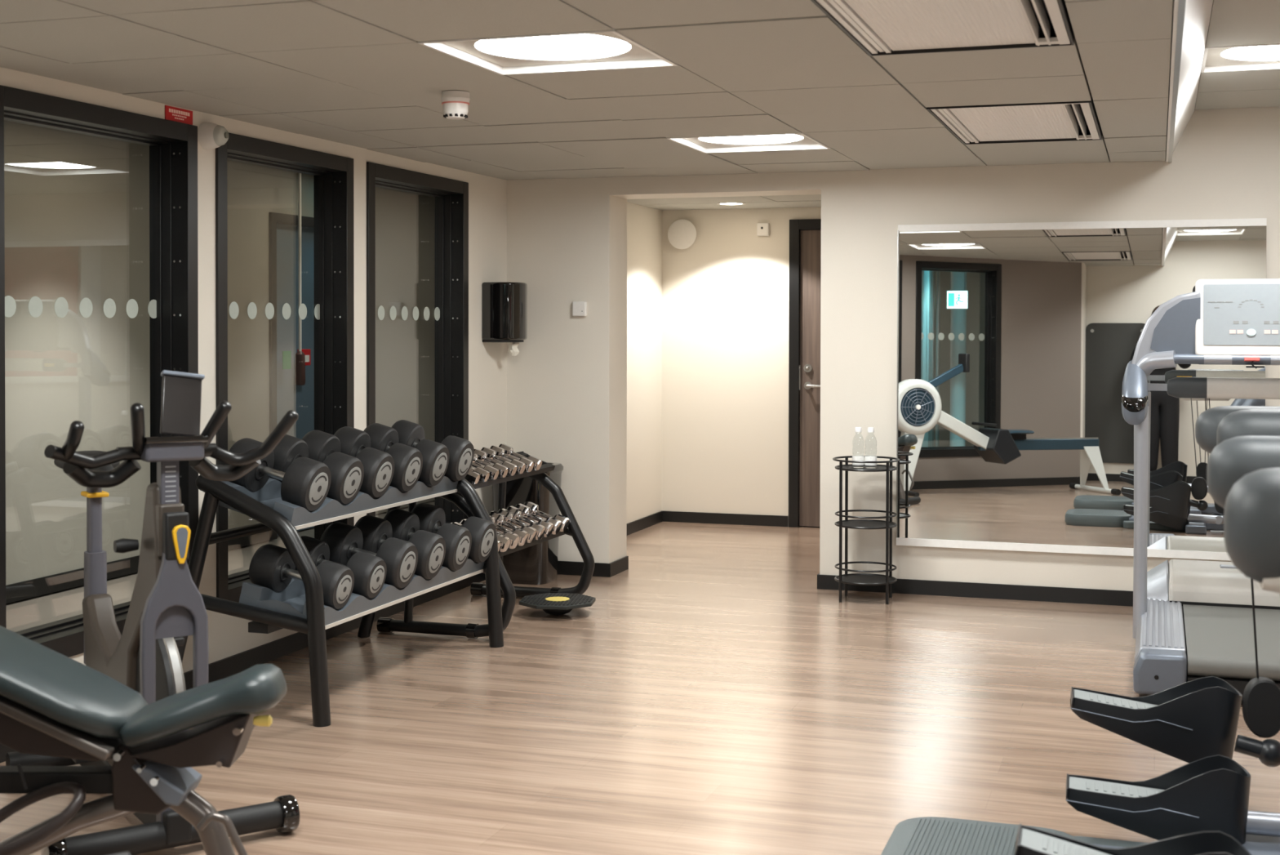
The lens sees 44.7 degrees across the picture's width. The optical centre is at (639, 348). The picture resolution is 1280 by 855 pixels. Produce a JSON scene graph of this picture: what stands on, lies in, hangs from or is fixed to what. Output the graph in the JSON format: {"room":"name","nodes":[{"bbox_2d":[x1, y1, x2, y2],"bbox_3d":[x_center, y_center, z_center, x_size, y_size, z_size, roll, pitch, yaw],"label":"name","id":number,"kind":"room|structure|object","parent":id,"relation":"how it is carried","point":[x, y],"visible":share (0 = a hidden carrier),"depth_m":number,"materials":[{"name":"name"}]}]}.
{"room":"gym","nodes":[
{"label":"gym","id":0,"kind":"room"},
{"bbox_2d":[4,120,434,585],"bbox_3d":[-3.982,-0.046,5.538,0.150,2.700,16.400,0,1,18],"label":"wall","id":1,"kind":"structure","parent":0,"point":[77,205],"depth_m":8.52,"materials":[{"name":"paint"}]},
{"bbox_2d":[5,530,269,603],"bbox_3d":[-4.415,1.281,4.004,0.012,0.090,12.780,0,1,18],"label":"baseboard","id":2,"kind":"structure","parent":1,"relation":"attached to","point":[18,591],"depth_m":8.22,"materials":[{"name":"black wood"}]},
{"bbox_2d":[282,351,291,368],"bbox_3d":[-2.328,0.077,10.270,0.008,0.120,0.100,0,1,18],"label":"sign","id":3,"kind":"object","parent":1,"relation":"attached to","point":[286,355],"visible":1,"depth_m":10.27,"materials":[{"name":"green plastic"}]},
{"bbox_2d":[268,212,314,539],"bbox_3d":[-2.279,0.173,10.560,0.120,2.120,1.000,0,1,18],"label":"door","id":4,"kind":"structure","parent":1,"relation":"in","point":[285,396],"depth_m":10.41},
{"bbox_2d":[297,348,311,365],"bbox_3d":[-2.252,0.059,10.444,0.043,0.110,0.110,0,1,18],"label":"fire alarm","id":5,"kind":"object","parent":1,"relation":"attached to","point":[307,352],"visible":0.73,"depth_m":10.45,"materials":[{"name":"red plastic"}]},
{"bbox_2d":[0,66,506,672],"bbox_3d":[-1.698,-0.002,6.213,0.160,2.600,5.820,0,1,18],"label":"wall","id":6,"kind":"structure","parent":0,"point":[228,635],"depth_m":7.15,"materials":[{"name":"beige paint"}]},
{"bbox_2d":[0,84,198,657],"bbox_3d":[-1.941,0.099,5.450,0.162,1.880,1.116,0,1,18],"label":"window","id":7,"kind":"structure","parent":6,"relation":"in","point":[173,304],"depth_m":5.89,"materials":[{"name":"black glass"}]},
{"bbox_2d":[164,105,192,124],"bbox_3d":[-1.729,-0.875,5.842,0.005,0.052,0.170,0,1,18],"label":"wall sign","id":8,"kind":"object","parent":6,"relation":"attached to","point":[172,113],"visible":1,"depth_m":5.83,"materials":[{"name":"red plastic"}]},
{"bbox_2d":[168,108,189,119],"bbox_3d":[-1.727,-0.875,5.840,0.001,0.033,0.130,0,1,18],"label":"print","id":9,"kind":"object","parent":8,"relation":"attached to","point":[174,113],"depth_m":5.84},
{"bbox_2d":[197,122,228,149],"bbox_3d":[-1.630,-0.819,5.994,0.097,0.104,0.104,0,1,18],"label":"fire alarm","id":10,"kind":"object","parent":6,"relation":"attached to","point":[211,135],"visible":1,"depth_m":5.96,"materials":[{"name":"white plastic"}]},
{"bbox_2d":[0,572,485,762],"bbox_3d":[-1.619,1.261,6.203,0.012,0.075,5.517,0,1,18],"label":"baseboard","id":11,"kind":"structure","parent":6,"relation":"attached to","point":[237,663],"depth_m":6.55,"materials":[{"name":"black wood"}]},
{"bbox_2d":[215,132,354,602],"bbox_3d":[-1.552,0.082,6.620,0.162,1.880,1.082,0,1,18],"label":"window","id":12,"kind":"structure","parent":6,"relation":"in","point":[333,175],"depth_m":7.05,"materials":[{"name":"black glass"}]},
{"bbox_2d":[366,161,468,523],"bbox_3d":[-1.163,0.066,7.791,0.162,1.880,1.106,0,1,18],"label":"window","id":13,"kind":"structure","parent":6,"relation":"in","point":[451,196],"depth_m":8.24,"materials":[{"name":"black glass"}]},
{"bbox_2d":[482,281,527,355],"bbox_3d":[-0.727,-0.161,8.564,0.200,0.402,0.260,0,1,18],"label":"dispenser","id":14,"kind":"object","parent":6,"relation":"attached to","point":[504,304],"visible":1,"depth_m":8.46,"materials":[{"name":"black plastic"}]},
{"bbox_2d":[0,0,1173,210],"bbox_3d":[-0.127,-0.952,5.324,3.710,0.123,11.350,0,1,18],"label":"ceiling","id":15,"kind":"structure","parent":0,"point":[354,73],"depth_m":5.20,"materials":[{"name":"tile"}]},
{"bbox_2d":[441,90,470,119],"bbox_3d":[-0.646,-0.851,5.456,0.100,0.090,0.100,0,1,18],"label":"smoke detector","id":16,"kind":"object","parent":15,"relation":"attached to","point":[455,104],"visible":1,"depth_m":5.42,"materials":[{"name":"white plastic"}]},
{"bbox_2d":[417,27,677,75],"bbox_3d":[-0.261,-0.903,4.681,0.600,0.042,0.600,0,1,18],"label":"ceiling light","id":17,"kind":"object","parent":15,"relation":"attached to","point":[609,49],"visible":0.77,"depth_m":4.76,"materials":[{"name":"white plastic"}]},
{"bbox_2d":[475,34,630,59],"bbox_3d":[-0.261,-0.911,4.681,0.468,0.006,0.468,0,1,18],"label":"diffuser","id":18,"kind":"object","parent":17,"relation":"attached to","point":[575,46],"depth_m":4.71,"materials":[{"name":"white plastic"}]},
{"bbox_2d":[716,202,745,204],"bbox_3d":[0.608,-0.965,10.376,0.190,0.004,0.190,0,1,18],"label":"recessed light","id":19,"kind":"object","parent":15,"relation":"in","point":[719,203],"visible":1,"depth_m":10.37,"materials":[{"name":"white plastic"}]},
{"bbox_2d":[666,132,830,153],"bbox_3d":[0.496,-0.935,6.959,0.600,0.042,0.600,0,1,18],"label":"ceiling light","id":20,"kind":"object","parent":15,"relation":"attached to","point":[788,141],"visible":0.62,"depth_m":7.13,"materials":[{"name":"white plastic"}]},
{"bbox_2d":[699,133,803,143],"bbox_3d":[0.496,-0.943,6.959,0.468,0.006,0.468,0,1,18],"label":"diffuser","id":21,"kind":"object","parent":20,"relation":"attached to","point":[789,138],"depth_m":7.03,"materials":[{"name":"white plastic"}]},
{"bbox_2d":[810,0,1074,56],"bbox_3d":[0.783,-0.903,4.018,0.592,0.069,1.192,0,1,18],"label":"ceiling vent","id":22,"kind":"object","parent":15,"relation":"in","point":[879,27],"visible":0.99,"depth_m":4.24,"materials":[{"name":"white plastic"}]},
{"bbox_2d":[926,84,1102,144],"bbox_3d":[1.540,-0.935,6.296,0.592,0.069,1.192,0,1,18],"label":"ceiling vent","id":23,"kind":"object","parent":15,"relation":"in","point":[1046,122],"visible":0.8,"depth_m":6.26,"materials":[{"name":"white plastic"}]},
{"bbox_2d":[0,500,1279,854],"bbox_3d":[-0.450,1.357,4.384,8.800,0.060,16.400,0,1,18],"label":"floor","id":24,"kind":"structure","parent":0,"point":[709,698],"depth_m":5.47,"materials":[{"name":"brown wood"}]},
{"bbox_2d":[113,851,129,854],"bbox_3d":[-0.830,0.719,1.965,0.760,1.282,2.160,-1,1,-36],"label":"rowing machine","id":25,"kind":"object","parent":24,"relation":"on","point":[126,852],"visible":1,"depth_m":2.18,"materials":[{"name":"metal"}]},
{"bbox_2d":[0,625,287,854],"bbox_3d":[-1.389,0.909,3.602,1.128,0.853,0.600,0,1,0],"label":"weight bench","id":26,"kind":"object","parent":24,"relation":"on","point":[53,704],"visible":1,"depth_m":3.54,"materials":[{"name":"leather"}]},
{"bbox_2d":[5,369,299,854],"bbox_3d":[-1.475,0.687,4.471,0.658,1.271,1.078,0,1,-34],"label":"exercise bike","id":27,"kind":"object","parent":24,"relation":"on","point":[166,606],"visible":0.85,"depth_m":4.12,"materials":[{"name":"metal"}]},
{"bbox_2d":[144,434,208,444],"bbox_3d":[-1.213,0.238,4.075,0.161,0.020,0.020,0,1,-34],"label":"console shelf","id":28,"kind":"object","parent":27,"relation":"attached to","point":[187,438],"depth_m":4.07,"materials":[{"name":"black plastic"}]},
{"bbox_2d":[177,475,503,726],"bbox_3d":[-1.169,0.874,6.186,0.745,0.866,1.482,0,1,18],"label":"dumbbell rack","id":29,"kind":"object","parent":24,"relation":"on","point":[300,606],"visible":0.56,"depth_m":5.55,"materials":[{"name":"black metal"}]},
{"bbox_2d":[223,437,331,511],"bbox_3d":[-1.319,0.459,5.667,0.380,0.260,0.188,0,1,18],"label":"dumbbell","id":30,"kind":"object","parent":29,"relation":"on","point":[306,482],"visible":0.77,"depth_m":5.61,"materials":[{"name":"rubber"}]},
{"bbox_2d":[311,475,326,502],"bbox_3d":[-1.156,0.506,5.614,0.001,0.100,0.082,16,6,17],"label":"print","id":31,"kind":"object","parent":30,"relation":"attached to","point":[319,488],"depth_m":5.61},
{"bbox_2d":[248,543,354,609],"bbox_3d":[-1.219,0.822,5.612,0.371,0.221,0.162,0,1,18],"label":"dumbbell","id":32,"kind":"object","parent":29,"relation":"on","point":[272,566],"visible":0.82,"depth_m":5.58,"materials":[{"name":"rubber"}]},
{"bbox_2d":[338,577,351,600],"bbox_3d":[-1.054,0.860,5.558,0.001,0.086,0.070,13,5,18],"label":"print","id":33,"kind":"object","parent":32,"relation":"attached to","point":[344,588],"depth_m":5.56},
{"bbox_2d":[269,434,364,504],"bbox_3d":[-1.238,0.456,5.888,0.380,0.260,0.188,0,1,18],"label":"dumbbell","id":34,"kind":"object","parent":29,"relation":"on","point":[347,471],"visible":0.56,"depth_m":5.83,"materials":[{"name":"rubber"}]},
{"bbox_2d":[346,469,359,495],"bbox_3d":[-1.075,0.503,5.835,0.001,0.100,0.082,16,6,17],"label":"print","id":35,"kind":"object","parent":34,"relation":"attached to","point":[353,481],"depth_m":5.84},
{"bbox_2d":[217,475,457,526],"bbox_3d":[-1.161,0.546,6.179,0.345,0.164,1.380,0,1,18],"label":"shelf","id":36,"kind":"object","parent":29,"relation":"attached to","point":[269,495],"depth_m":5.83,"materials":[{"name":"grey metal"}]},
{"bbox_2d":[294,535,386,598],"bbox_3d":[-1.139,0.819,5.834,0.371,0.221,0.162,0,1,18],"label":"dumbbell","id":37,"kind":"object","parent":29,"relation":"on","point":[369,571],"visible":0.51,"depth_m":5.77,"materials":[{"name":"rubber"}]},
{"bbox_2d":[372,568,383,590],"bbox_3d":[-0.973,0.857,5.780,0.001,0.086,0.070,13,5,18],"label":"print","id":38,"kind":"object","parent":37,"relation":"attached to","point":[378,578],"depth_m":5.78},
{"bbox_2d":[302,430,394,497],"bbox_3d":[-1.158,0.453,6.110,0.380,0.260,0.188,0,1,18],"label":"dumbbell","id":39,"kind":"object","parent":29,"relation":"on","point":[378,464],"visible":0.62,"depth_m":6.05,"materials":[{"name":"rubber"}]},
{"bbox_2d":[377,464,391,488],"bbox_3d":[-0.995,0.500,6.057,0.001,0.100,0.082,16,6,17],"label":"print","id":40,"kind":"object","parent":39,"relation":"attached to","point":[384,476],"depth_m":6.06},
{"bbox_2d":[240,558,484,625],"bbox_3d":[-1.047,0.898,6.146,0.345,0.148,1.380,0,1,18],"label":"shelf","id":41,"kind":"object","parent":29,"relation":"attached to","point":[291,601],"depth_m":5.71,"materials":[{"name":"grey metal"}]},
{"bbox_2d":[320,521,417,588],"bbox_3d":[-1.058,0.804,6.056,0.376,0.246,0.188,0,1,18],"label":"dumbbell","id":42,"kind":"object","parent":29,"relation":"on","point":[400,557],"visible":0.73,"depth_m":6.00,"materials":[{"name":"rubber"}]},
{"bbox_2d":[402,554,414,579],"bbox_3d":[-0.892,0.842,6.002,0.001,0.100,0.082,13,5,18],"label":"print","id":43,"kind":"object","parent":42,"relation":"attached to","point":[409,565],"depth_m":6.00},
{"bbox_2d":[333,426,422,492],"bbox_3d":[-1.077,0.449,6.332,0.380,0.260,0.188,0,1,18],"label":"dumbbell","id":44,"kind":"object","parent":29,"relation":"on","point":[408,460],"visible":0.62,"depth_m":6.27,"materials":[{"name":"rubber"}]},
{"bbox_2d":[407,459,419,483],"bbox_3d":[-0.914,0.497,6.279,0.001,0.100,0.082,16,6,17],"label":"print","id":45,"kind":"object","parent":44,"relation":"attached to","point":[413,471],"depth_m":6.28},
{"bbox_2d":[354,515,445,579],"bbox_3d":[-0.977,0.800,6.277,0.376,0.246,0.188,0,1,18],"label":"dumbbell","id":46,"kind":"object","parent":29,"relation":"on","point":[430,546],"visible":0.66,"depth_m":6.22,"materials":[{"name":"rubber"}]},
{"bbox_2d":[431,546,442,570],"bbox_3d":[-0.812,0.839,6.224,0.001,0.100,0.082,13,5,18],"label":"print","id":47,"kind":"object","parent":46,"relation":"attached to","point":[437,557],"depth_m":6.22},
{"bbox_2d":[363,422,449,486],"bbox_3d":[-0.996,0.446,6.554,0.380,0.260,0.188,0,1,18],"label":"dumbbell","id":48,"kind":"object","parent":29,"relation":"on","point":[436,455],"visible":0.58,"depth_m":6.50,"materials":[{"name":"rubber"}]},
{"bbox_2d":[434,454,446,478],"bbox_3d":[-0.833,0.493,6.501,0.001,0.100,0.082,16,6,17],"label":"print","id":49,"kind":"object","parent":48,"relation":"attached to","point":[440,467],"depth_m":6.50},
{"bbox_2d":[383,508,471,570],"bbox_3d":[-0.896,0.797,6.499,0.376,0.246,0.188,0,1,18],"label":"dumbbell","id":50,"kind":"object","parent":29,"relation":"on","point":[458,539],"visible":0.57,"depth_m":6.44,"materials":[{"name":"rubber"}]},
{"bbox_2d":[457,538,468,561],"bbox_3d":[-0.731,0.835,6.446,0.001,0.100,0.082,13,5,18],"label":"print","id":51,"kind":"object","parent":50,"relation":"attached to","point":[464,548],"depth_m":6.45},
{"bbox_2d":[391,419,474,480],"bbox_3d":[-0.916,0.443,6.776,0.380,0.260,0.188,0,1,18],"label":"dumbbell","id":52,"kind":"object","parent":29,"relation":"on","point":[461,451],"visible":0.5,"depth_m":6.72,"materials":[{"name":"rubber"}]},
{"bbox_2d":[460,450,471,473],"bbox_3d":[-0.752,0.490,6.723,0.001,0.100,0.082,16,6,17],"label":"print","id":53,"kind":"object","parent":52,"relation":"attached to","point":[465,462],"depth_m":6.72},
{"bbox_2d":[411,502,496,562],"bbox_3d":[-0.816,0.794,6.721,0.376,0.246,0.188,0,1,18],"label":"dumbbell","id":54,"kind":"object","parent":29,"relation":"on","point":[431,517],"visible":0.6,"depth_m":6.67,"materials":[{"name":"rubber"}]},
{"bbox_2d":[483,531,493,554],"bbox_3d":[-0.650,0.832,6.668,0.001,0.100,0.082,13,5,18],"label":"print","id":55,"kind":"object","parent":54,"relation":"attached to","point":[488,541],"depth_m":6.67},
{"bbox_2d":[376,450,594,638],"bbox_3d":[-0.704,0.907,7.439,0.666,0.748,1.076,0,1,18],"label":"dumbbell rack","id":56,"kind":"object","parent":24,"relation":"on","point":[509,592],"visible":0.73,"depth_m":7.26,"materials":[{"name":"black metal"}]},
{"bbox_2d":[464,469,479,484],"bbox_3d":[-0.824,0.543,6.968,0.227,0.117,0.049,0,1,18],"label":"dumbbell","id":57,"kind":"object","parent":56,"relation":"on","point":[472,477],"visible":0.22,"depth_m":6.92,"materials":[{"name":"silver metal"}]},
{"bbox_2d":[451,521,500,551],"bbox_3d":[-0.746,0.852,6.989,0.249,0.138,0.065,0,1,18],"label":"dumbbell","id":58,"kind":"object","parent":56,"relation":"on","point":[453,522],"visible":0.09,"depth_m":7.00,"materials":[{"name":"silver metal"}]},
{"bbox_2d":[470,466,489,481],"bbox_3d":[-0.791,0.542,7.068,0.227,0.118,0.050,0,1,18],"label":"dumbbell","id":59,"kind":"object","parent":56,"relation":"on","point":[484,474],"visible":0.32,"depth_m":7.03,"materials":[{"name":"silver metal"}]},
{"bbox_2d":[458,519,510,551],"bbox_3d":[-0.712,0.851,7.090,0.249,0.139,0.066,0,1,18],"label":"dumbbell","id":60,"kind":"object","parent":56,"relation":"on","point":[504,541],"visible":0.28,"depth_m":7.04,"materials":[{"name":"silver metal"}]},
{"bbox_2d":[471,462,498,479],"bbox_3d":[-0.758,0.541,7.167,0.228,0.119,0.051,0,1,18],"label":"dumbbell","id":61,"kind":"object","parent":56,"relation":"on","point":[494,473],"visible":0.32,"depth_m":7.13,"materials":[{"name":"silver metal"}]},
{"bbox_2d":[472,453,507,477],"bbox_3d":[-0.725,0.539,7.266,0.228,0.120,0.052,0,1,18],"label":"dumbbell","id":62,"kind":"object","parent":56,"relation":"on","point":[503,470],"visible":0.57,"depth_m":7.24,"materials":[{"name":"silver metal"}]},
{"bbox_2d":[474,448,516,475],"bbox_3d":[-0.692,0.538,7.366,0.228,0.121,0.053,0,1,18],"label":"dumbbell","id":63,"kind":"object","parent":56,"relation":"on","point":[482,455],"visible":0.63,"depth_m":7.36,"materials":[{"name":"silver metal"}]},
{"bbox_2d":[481,446,525,473],"bbox_3d":[-0.659,0.536,7.465,0.228,0.122,0.054,0,1,18],"label":"dumbbell","id":64,"kind":"object","parent":56,"relation":"on","point":[491,453],"visible":0.66,"depth_m":7.46,"materials":[{"name":"silver metal"}]},
{"bbox_2d":[496,530,519,548],"bbox_3d":[-0.678,0.849,7.192,0.249,0.140,0.067,0,1,18],"label":"dumbbell","id":65,"kind":"object","parent":56,"relation":"on","point":[514,538],"visible":0.27,"depth_m":7.15,"materials":[{"name":"silver metal"}]},
{"bbox_2d":[489,515,528,545],"bbox_3d":[-0.644,0.848,7.293,0.249,0.140,0.067,0,1,18],"label":"dumbbell","id":66,"kind":"object","parent":56,"relation":"on","point":[523,535],"visible":0.44,"depth_m":7.26,"materials":[{"name":"silver metal"}]},
{"bbox_2d":[489,444,533,471],"bbox_3d":[-0.626,0.535,7.565,0.229,0.123,0.055,0,1,18],"label":"dumbbell","id":67,"kind":"object","parent":56,"relation":"on","point":[500,451],"visible":0.6,"depth_m":7.55,"materials":[{"name":"silver metal"}]},
{"bbox_2d":[470,450,555,488],"bbox_3d":[-0.683,0.579,7.444,0.187,0.093,1.040,0,1,18],"label":"tray","id":68,"kind":"object","parent":56,"relation":"on","point":[545,467],"depth_m":7.53,"materials":[{"name":"black metal"}]},
{"bbox_2d":[488,511,537,542],"bbox_3d":[-0.611,0.847,7.395,0.250,0.141,0.068,0,1,18],"label":"dumbbell","id":69,"kind":"object","parent":56,"relation":"on","point":[500,518],"visible":0.64,"depth_m":7.38,"materials":[{"name":"silver metal"}]},
{"bbox_2d":[498,443,542,470],"bbox_3d":[-0.593,0.534,7.664,0.229,0.124,0.056,0,1,18],"label":"dumbbell","id":70,"kind":"object","parent":56,"relation":"on","point":[508,450],"visible":0.59,"depth_m":7.65,"materials":[{"name":"silver metal"}]},
{"bbox_2d":[497,508,545,539],"bbox_3d":[-0.577,0.845,7.496,0.250,0.141,0.069,0,1,18],"label":"dumbbell","id":71,"kind":"object","parent":56,"relation":"on","point":[508,515],"visible":0.66,"depth_m":7.48,"materials":[{"name":"silver metal"}]},
{"bbox_2d":[506,506,553,537],"bbox_3d":[-0.543,0.844,7.598,0.250,0.142,0.069,0,1,18],"label":"dumbbell","id":72,"kind":"object","parent":56,"relation":"on","point":[517,512],"visible":0.63,"depth_m":7.58,"materials":[{"name":"silver metal"}]},
{"bbox_2d":[497,530,564,556],"bbox_3d":[-0.618,0.899,7.426,0.187,0.093,1.040,0,1,18],"label":"tray","id":73,"kind":"object","parent":56,"relation":"on","point":[526,544],"depth_m":7.42,"materials":[{"name":"black metal"}]},
{"bbox_2d":[515,503,561,534],"bbox_3d":[-0.509,0.842,7.699,0.250,0.143,0.070,0,1,18],"label":"dumbbell","id":74,"kind":"object","parent":56,"relation":"on","point":[526,510],"visible":0.64,"depth_m":7.68,"materials":[{"name":"silver metal"}]},
{"bbox_2d":[523,501,568,531],"bbox_3d":[-0.476,0.841,7.801,0.250,0.143,0.071,0,1,18],"label":"dumbbell","id":75,"kind":"object","parent":56,"relation":"on","point":[534,508],"visible":0.56,"depth_m":7.79,"materials":[{"name":"silver metal"}]},
{"bbox_2d":[492,462,564,584],"bbox_3d":[-0.618,0.948,8.502,0.352,0.636,0.317,0,1,18],"label":"waste bin","id":76,"kind":"object","parent":24,"relation":"on","point":[536,564],"visible":0.31,"depth_m":8.37,"materials":[{"name":"black plastic"}]},
{"bbox_2d":[519,592,595,614],"bbox_3d":[-0.398,1.243,7.505,0.351,0.077,0.351,0,1,6],"label":"board","id":77,"kind":"object","parent":24,"relation":"on","point":[553,603],"visible":1,"depth_m":7.45,"materials":[{"name":"black plastic"}]},
{"bbox_2d":[832,455,899,604],"bbox_3d":[1.147,0.918,7.915,0.338,0.720,0.338,0,1,18],"label":"wire stand","id":78,"kind":"object","parent":24,"relation":"on","point":[861,579],"visible":0.97,"depth_m":7.87,"materials":[{"name":"black metal"}]},
{"bbox_2d":[852,426,864,467],"bbox_3d":[1.108,0.502,7.906,0.061,0.205,0.061,0,1,1],"label":"water bottle","id":79,"kind":"object","parent":78,"relation":"on","point":[860,458],"visible":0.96,"depth_m":7.89,"materials":[{"name":"clear plastic"}]},
{"bbox_2d":[864,426,876,468],"bbox_3d":[1.170,0.502,7.891,0.061,0.205,0.061,1,1,40],"label":"water bottle","id":80,"kind":"object","parent":78,"relation":"on","point":[871,429],"visible":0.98,"depth_m":7.87,"materials":[{"name":"clear plastic"}]},
{"bbox_2d":[880,405,1279,854],"bbox_3d":[1.572,0.510,4.029,1.750,1.653,1.423,0,1,18],"label":"exercise machine","id":81,"kind":"object","parent":24,"relation":"on","point":[1195,722],"visible":0.86,"depth_m":4.13,"materials":[{"name":"black plastic"}]},
{"bbox_2d":[1013,435,1279,854],"bbox_3d":[1.173,0.527,2.830,1.750,1.653,1.496,0,1,18],"label":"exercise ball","id":82,"kind":"object","parent":24,"relation":"on","point":[1243,472],"visible":1,"depth_m":3.15,"materials":[{"name":"grey plastic"}]},
{"bbox_2d":[1120,278,1279,700],"bbox_3d":[2.539,0.498,6.475,1.032,1.578,1.682,0,1,18],"label":"treadmill","id":83,"kind":"object","parent":24,"relation":"on","point":[1193,620],"visible":0.98,"depth_m":6.56,"materials":[{"name":"silver metal"}]},
{"bbox_2d":[1168,559,1279,612],"bbox_3d":[2.725,1.104,7.048,0.634,0.279,0.494,0,1,18],"label":"hood","id":84,"kind":"object","parent":83,"relation":"attached to","point":[1217,584],"depth_m":6.90,"materials":[{"name":"white plastic"}]},
{"bbox_2d":[1208,299,1279,324],"bbox_3d":[2.528,-0.154,6.527,0.277,0.102,0.023,0,1,18],"label":"print","id":85,"kind":"object","parent":83,"relation":"attached to","point":[1220,311],"depth_m":6.53},
{"bbox_2d":[626,202,821,526],"bbox_3d":[0.783,0.099,9.815,2.300,2.300,2.283,0,1,18],"label":"wall","id":86,"kind":"structure","parent":0,"point":[708,320],"depth_m":10.89,"materials":[{"name":"beige paint"}]},
{"bbox_2d":[667,219,696,248],"bbox_3d":[0.301,-0.804,10.980,0.210,0.210,0.050,0,1,18],"label":"valve","id":87,"kind":"object","parent":86,"relation":"attached to","point":[682,233],"visible":1,"depth_m":10.96,"materials":[{"name":"white plastic"}]},
{"bbox_2d":[626,510,788,535],"bbox_3d":[0.762,1.213,9.758,1.990,0.075,2.133,0,1,18],"label":"baseboard","id":88,"kind":"structure","parent":86,"relation":"attached to","point":[635,526],"depth_m":10.90,"materials":[{"name":"black wood"}]},
{"bbox_2d":[756,222,769,235],"bbox_3d":[0.855,-0.826,10.805,0.084,0.090,0.032,0,1,18],"label":"sensor","id":89,"kind":"object","parent":86,"relation":"attached to","point":[762,228],"visible":1,"depth_m":10.79,"materials":[{"name":"white plastic"}]},
{"bbox_2d":[788,218,821,527],"bbox_3d":[1.529,0.175,10.660,1.015,2.125,0.210,0,1,18],"label":"door","id":90,"kind":"structure","parent":86,"relation":"in","point":[805,234],"depth_m":10.74,"materials":[{"name":"brown wood"}]},
{"bbox_2d":[506,106,1279,591],"bbox_3d":[2.184,-0.021,7.986,6.090,2.600,0.300,0,1,18],"label":"wall","id":91,"kind":"structure","parent":0,"point":[566,238],"depth_m":8.19,"materials":[{"name":"beige paint"}]},
{"bbox_2d":[572,301,586,315],"bbox_3d":[-0.335,-0.220,8.647,0.080,0.082,0.030,0,1,18],"label":"thermostat","id":92,"kind":"object","parent":91,"relation":"attached to","point":[579,308],"visible":1,"depth_m":8.63,"materials":[{"name":"white plastic"}]},
{"bbox_2d":[557,555,628,577],"bbox_3d":[-0.407,1.224,8.858,0.615,0.075,0.312,0,1,18],"label":"baseboard","id":93,"kind":"structure","parent":91,"relation":"attached to","point":[564,567],"depth_m":8.68,"materials":[{"name":"black wood"}]},
{"bbox_2d":[817,573,1133,606],"bbox_3d":[3.028,1.247,7.718,4.302,0.075,0.312,0,1,18],"label":"baseboard","id":94,"kind":"structure","parent":91,"relation":"attached to","point":[956,588],"depth_m":7.96,"materials":[{"name":"black wood"}]},
{"bbox_2d":[896,217,1266,560],"bbox_3d":[2.180,0.196,7.811,1.777,1.661,0.040,0,1,18],"label":"wall mirror","id":95,"kind":"object","parent":91,"relation":"attached to","point":[1016,342],"visible":0.84,"depth_m":7.85,"materials":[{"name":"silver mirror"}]},
{"bbox_2d":[1165,0,1213,162],"bbox_3d":[1.297,-0.999,3.568,0.130,0.277,8.617,0,1,18],"label":"trim","id":96,"kind":"structure","parent":91,"relation":"attached to","point":[1197,12],"depth_m":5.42,"materials":[{"name":"white metal"}]},
{"bbox_2d":[1195,0,1279,110],"bbox_3d":[2.512,-1.107,3.154,2.431,0.016,8.596,0,1,18],"label":"ceiling","id":97,"kind":"structure","parent":0,"point":[1232,22],"depth_m":5.85,"materials":[{"name":"tile"}]},
{"bbox_2d":[1200,43,1279,72],"bbox_3d":[2.524,-1.162,6.100,0.600,0.042,0.600,0,1,18],"label":"ceiling light","id":98,"kind":"object","parent":97,"relation":"attached to","point":[1260,56],"visible":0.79,"depth_m":6.27,"materials":[{"name":"white plastic"}]},
{"bbox_2d":[1221,44,1279,60],"bbox_3d":[2.524,-1.170,6.100,0.468,0.006,0.468,0,1,18],"label":"diffuser","id":99,"kind":"object","parent":98,"relation":"attached to","point":[1260,52],"depth_m":6.17,"materials":[{"name":"white plastic"}]},
{"bbox_3d":[-1.109,-1.217,4.567,7.400,0.240,16.400,0,1,18],"label":"ceiling","id":100,"kind":"structure","parent":0,"visible":0},
{"bbox_2d":[294,172,305,385],"bbox_3d":[-2.214,-0.471,10.140,0.070,1.420,0.060,0,1,18],"label":"pull cord","id":101,"kind":"object","parent":100,"relation":"hanging from","point":[300,360],"visible":0.93,"depth_m":10.13,"materials":[{"name":"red plastic"}]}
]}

